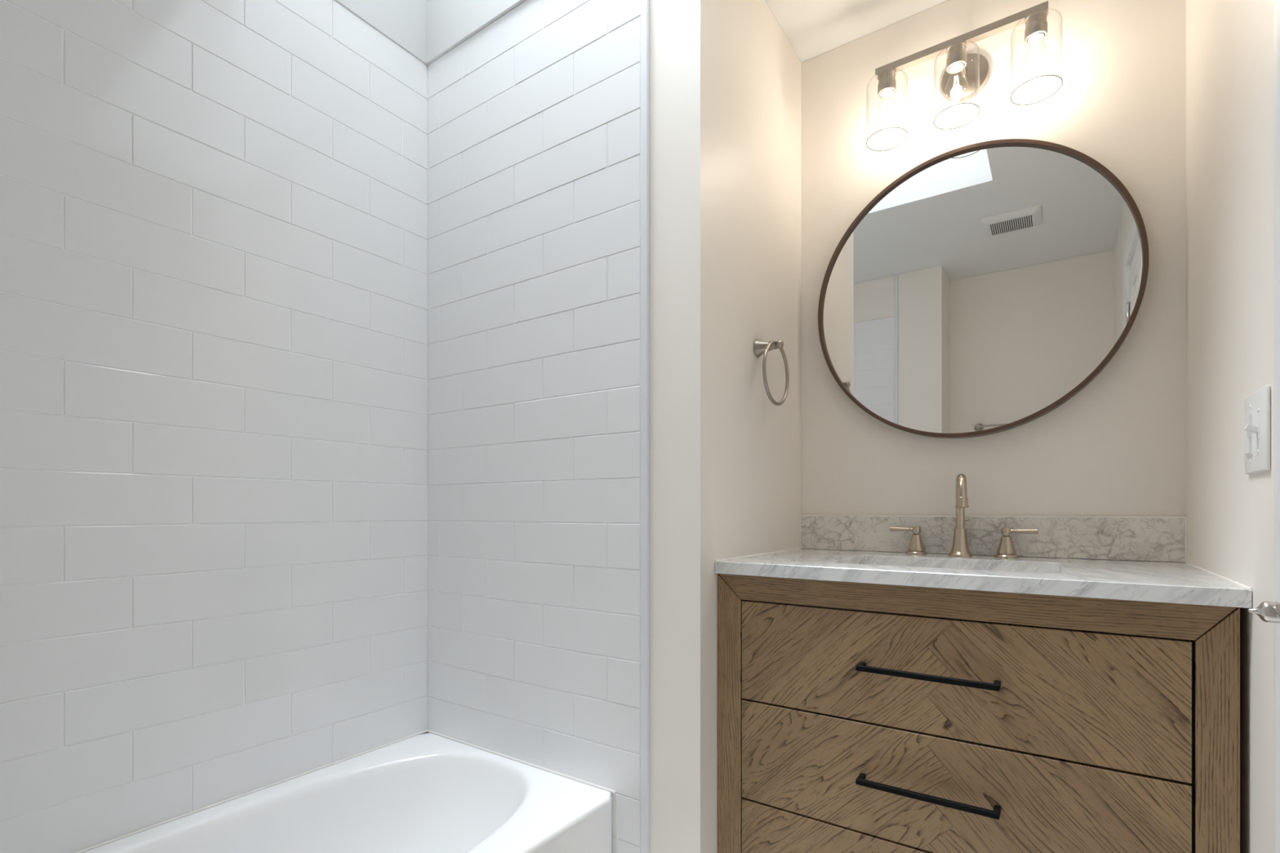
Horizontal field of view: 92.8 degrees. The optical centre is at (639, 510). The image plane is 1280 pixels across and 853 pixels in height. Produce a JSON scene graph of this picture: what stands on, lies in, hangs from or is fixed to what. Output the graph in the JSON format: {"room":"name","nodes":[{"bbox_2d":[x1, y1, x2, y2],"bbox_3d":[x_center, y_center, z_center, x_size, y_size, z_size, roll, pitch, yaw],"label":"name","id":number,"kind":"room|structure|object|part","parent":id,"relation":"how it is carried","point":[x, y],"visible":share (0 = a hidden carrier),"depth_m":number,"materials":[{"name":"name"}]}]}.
{"room":"bathroom","nodes":[
{"label":"bathroom","id":0,"kind":"room"},
{"bbox_2d":[0,0,427,852],"bbox_3d":[-1.123,-0.197,1.392,0.120,2.439,1.459,0,0,35],"label":"wall","id":1,"kind":"structure","parent":0,"point":[214,213],"depth_m":1.42,"materials":[{"name":"white tile"}]},
{"bbox_2d":[337,0,519,62],"bbox_3d":[-0.243,-1.922,1.310,1.537,1.010,0.645,0,0,35],"label":"ceiling","id":2,"kind":"structure","parent":0,"point":[426,28],"depth_m":1.85,"materials":[{"name":"white paint"}]},
{"bbox_2d":[427,0,801,852],"bbox_3d":[-0.098,-0.197,2.015,1.102,2.439,0.786,0,0,35],"label":"wall partition","id":3,"kind":"structure","parent":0,"point":[534,118],"depth_m":1.59,"materials":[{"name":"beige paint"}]},
{"bbox_2d":[640,0,649,852],"bbox_3d":[0.012,-0.197,1.466,0.022,2.439,0.012,0,0,35],"label":"trim","id":4,"kind":"structure","parent":3,"relation":"attached to","point":[645,4],"depth_m":1.46,"materials":[{"name":"white paint"}]},
{"bbox_2d":[753,338,789,405],"bbox_3d":[0.346,-0.370,1.623,0.074,0.184,0.169,0,0,35],"label":"towel ring","id":5,"kind":"object","parent":3,"relation":"attached to","point":[761,347],"visible":1,"depth_m":1.62,"materials":[{"name":"silver metal"}]},
{"bbox_3d":[0.346,-0.439,1.623,0.074,0.048,0.048,0,0,35],"label":"post","id":6,"kind":"part","parent":5,"relation":"part of","materials":[{"name":"silver metal"}]},
{"bbox_2d":[799,515,1186,562],"bbox_3d":[0.882,0.067,1.661,0.917,0.106,0.016,0,0,35],"label":"backsplash","id":7,"kind":"structure","parent":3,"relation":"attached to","point":[1153,539],"depth_m":1.57,"materials":[{"name":"grey stone"}]},
{"bbox_2d":[334,0,948,66],"bbox_3d":[-0.189,-1.467,0.972,2.136,0.100,2.607,0,0,35],"label":"ceiling","id":8,"kind":"structure","parent":0,"point":[813,28],"depth_m":1.75,"materials":[{"name":"white paint"}]},
{"bbox_2d":[801,0,1186,517],"bbox_3d":[0.970,-0.197,1.684,1.034,2.439,0.120,0,0,35],"label":"wall","id":9,"kind":"structure","parent":0,"point":[1117,446],"depth_m":1.59,"materials":[{"name":"beige paint"}]},
{"bbox_2d":[866,0,1062,151],"bbox_3d":[0.837,-1.129,1.601,0.451,0.220,0.166,0,0,35],"label":"vanity light","id":10,"kind":"object","parent":9,"relation":"attached to","point":[965,75],"visible":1,"depth_m":1.61,"materials":[{"name":"silver metal"}]},
{"bbox_2d":[877,67,896,98],"bbox_3d":[0.679,-1.174,1.675,0.047,0.058,0.047,0,0,35],"label":"socket","id":11,"kind":"object","parent":10,"relation":"attached to","point":[886,86],"depth_m":1.66,"materials":[{"name":"silver metal"}]},
{"bbox_3d":[0.679,-1.102,1.675,0.105,0.164,0.105,0,0,35],"label":"lamp shade","id":12,"kind":"part","parent":10,"relation":"part of","materials":[{"name":"clear glass"}]},
{"bbox_2d":[946,40,966,73],"bbox_3d":[0.820,-1.174,1.578,0.047,0.058,0.047,0,0,35],"label":"socket","id":13,"kind":"object","parent":10,"relation":"attached to","point":[956,60],"depth_m":1.56,"materials":[{"name":"silver metal"}]},
{"bbox_3d":[0.852,-1.195,1.612,0.014,0.041,0.096,0,0,35],"label":"arm","id":14,"kind":"part","parent":10,"relation":"part of","materials":[{"name":"brown metal"}]},
{"bbox_3d":[0.962,-1.102,1.480,0.105,0.164,0.105,0,0,35],"label":"lamp shade","id":15,"kind":"part","parent":10,"relation":"part of","materials":[{"name":"clear glass"}]},
{"bbox_2d":[1024,8,1047,44],"bbox_3d":[0.962,-1.174,1.480,0.047,0.058,0.047,0,0,35],"label":"socket","id":16,"kind":"object","parent":10,"relation":"attached to","point":[1035,19],"depth_m":1.47,"materials":[{"name":"silver metal"}]},
{"bbox_2d":[817,138,1148,438],"bbox_3d":[0.873,-0.587,1.651,0.777,0.777,0.042,0,0,35],"label":"round mirror","id":17,"kind":"object","parent":9,"relation":"attached to","point":[984,287],"visible":1,"depth_m":1.61,"materials":[{"name":"brown mirror"}]},
{"bbox_2d":[1186,0,1273,852],"bbox_3d":[0.642,-0.197,0.400,0.120,2.439,2.367,0,0,35],"label":"wall","id":18,"kind":"structure","parent":0,"point":[1229,43],"depth_m":1.01,"materials":[{"name":"beige paint"}]},
{"bbox_2d":[1244,385,1270,474],"bbox_3d":[0.899,-0.115,0.898,0.020,0.118,0.119,0,0,35],"label":"light switch","id":19,"kind":"object","parent":18,"relation":"attached to","point":[1257,406],"visible":1,"depth_m":0.88,"materials":[{"name":"white plastic"}]},
{"bbox_2d":[1248,601,1279,622],"bbox_3d":[0.598,-0.007,0.464,0.102,2.037,0.617,0,0,35],"label":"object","id":20,"kind":"structure","parent":18,"relation":"in","point":[1268,611],"depth_m":0.69,"materials":[{"name":"silver metal"}]},
{"bbox_2d":[1273,0,1279,852],"bbox_3d":[0.603,-0.035,0.466,0.018,2.117,0.745,0,0,35],"label":"door","id":21,"kind":"structure","parent":18,"relation":"attached to","point":[1276,2],"depth_m":0.76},
{"bbox_3d":[-0.189,1.073,0.972,2.136,0.100,2.607,0,0,35],"label":"floor","id":22,"kind":"structure","parent":0,"visible":0},
{"bbox_2d":[74,729,617,852],"bbox_3d":[-0.762,0.859,1.146,0.755,0.327,1.404,0,0,35],"label":"bathtub","id":23,"kind":"object","parent":22,"relation":"on","point":[428,793],"visible":1,"depth_m":1.58,"materials":[{"name":"white ceramic"}]},
{"bbox_2d":[717,573,1239,852],"bbox_3d":[0.707,0.586,1.417,0.902,0.875,0.610,0,0,35],"label":"vanity cabinet","id":24,"kind":"object","parent":22,"relation":"on","point":[853,717],"visible":0.95,"depth_m":1.15,"materials":[{"name":"brown wood"}]},
{"bbox_3d":[0.564,0.783,1.202,0.783,0.226,0.018,0,0,35],"label":"drawer","id":25,"kind":"part","parent":24,"relation":"part of","materials":[{"name":"brown wood"}]},
{"bbox_3d":[0.550,0.549,1.177,0.251,0.010,0.038,0,0,35],"label":"handle","id":26,"kind":"part","parent":24,"relation":"part of","materials":[{"name":"black metal"}]},
{"bbox_3d":[0.550,0.319,1.177,0.251,0.010,0.038,0,0,35],"label":"handle","id":27,"kind":"part","parent":24,"relation":"part of","materials":[{"name":"black metal"}]},
{"bbox_3d":[0.564,0.553,1.202,0.783,0.226,0.018,0,0,35],"label":"drawer","id":28,"kind":"part","parent":24,"relation":"part of","materials":[{"name":"brown wood"}]},
{"bbox_3d":[0.564,0.323,1.202,0.783,0.226,0.018,0,0,35],"label":"drawer","id":29,"kind":"part","parent":24,"relation":"part of","materials":[{"name":"brown wood"}]},
{"bbox_3d":[0.561,0.177,1.205,0.898,0.059,0.022,0,0,35],"label":"rail","id":30,"kind":"part","parent":24,"relation":"part of","materials":[{"name":"brown wood"}]},
{"bbox_2d":[714,548,1252,608],"bbox_3d":[0.719,0.133,1.425,0.918,0.030,0.589,0,0,35],"label":"countertop","id":31,"kind":"structure","parent":24,"relation":"on","point":[1170,582],"depth_m":1.21,"materials":[{"name":"white stone"}]},
{"bbox_2d":[889,473,1038,557],"bbox_3d":[0.829,0.011,1.591,0.352,0.216,0.145,0,0,35],"label":"faucet","id":32,"kind":"object","parent":31,"relation":"on","point":[1006,548],"visible":1,"depth_m":1.60,"materials":[{"name":"silver metal"}]},
{"bbox_3d":[0.735,0.052,1.708,0.063,0.014,0.015,0,0,35],"label":"lever","id":33,"kind":"part","parent":32,"relation":"part of","materials":[{"name":"silver metal"}]},
{"bbox_3d":[0.766,0.090,1.689,0.055,0.059,0.055,0,0,35],"label":"handle","id":34,"kind":"part","parent":32,"relation":"part of","materials":[{"name":"silver metal"}]},
{"bbox_3d":[0.830,0.011,1.587,0.058,0.216,0.132,0,0,35],"label":"spout","id":35,"kind":"part","parent":32,"relation":"part of","materials":[{"name":"silver metal"}]},
{"bbox_3d":[0.941,0.090,1.564,0.055,0.059,0.055,0,0,35],"label":"handle","id":36,"kind":"part","parent":32,"relation":"part of","materials":[{"name":"silver metal"}]},
{"bbox_3d":[0.970,0.052,1.541,0.063,0.014,0.015,0,0,35],"label":"lever","id":37,"kind":"part","parent":32,"relation":"part of","materials":[{"name":"silver metal"}]}
]}

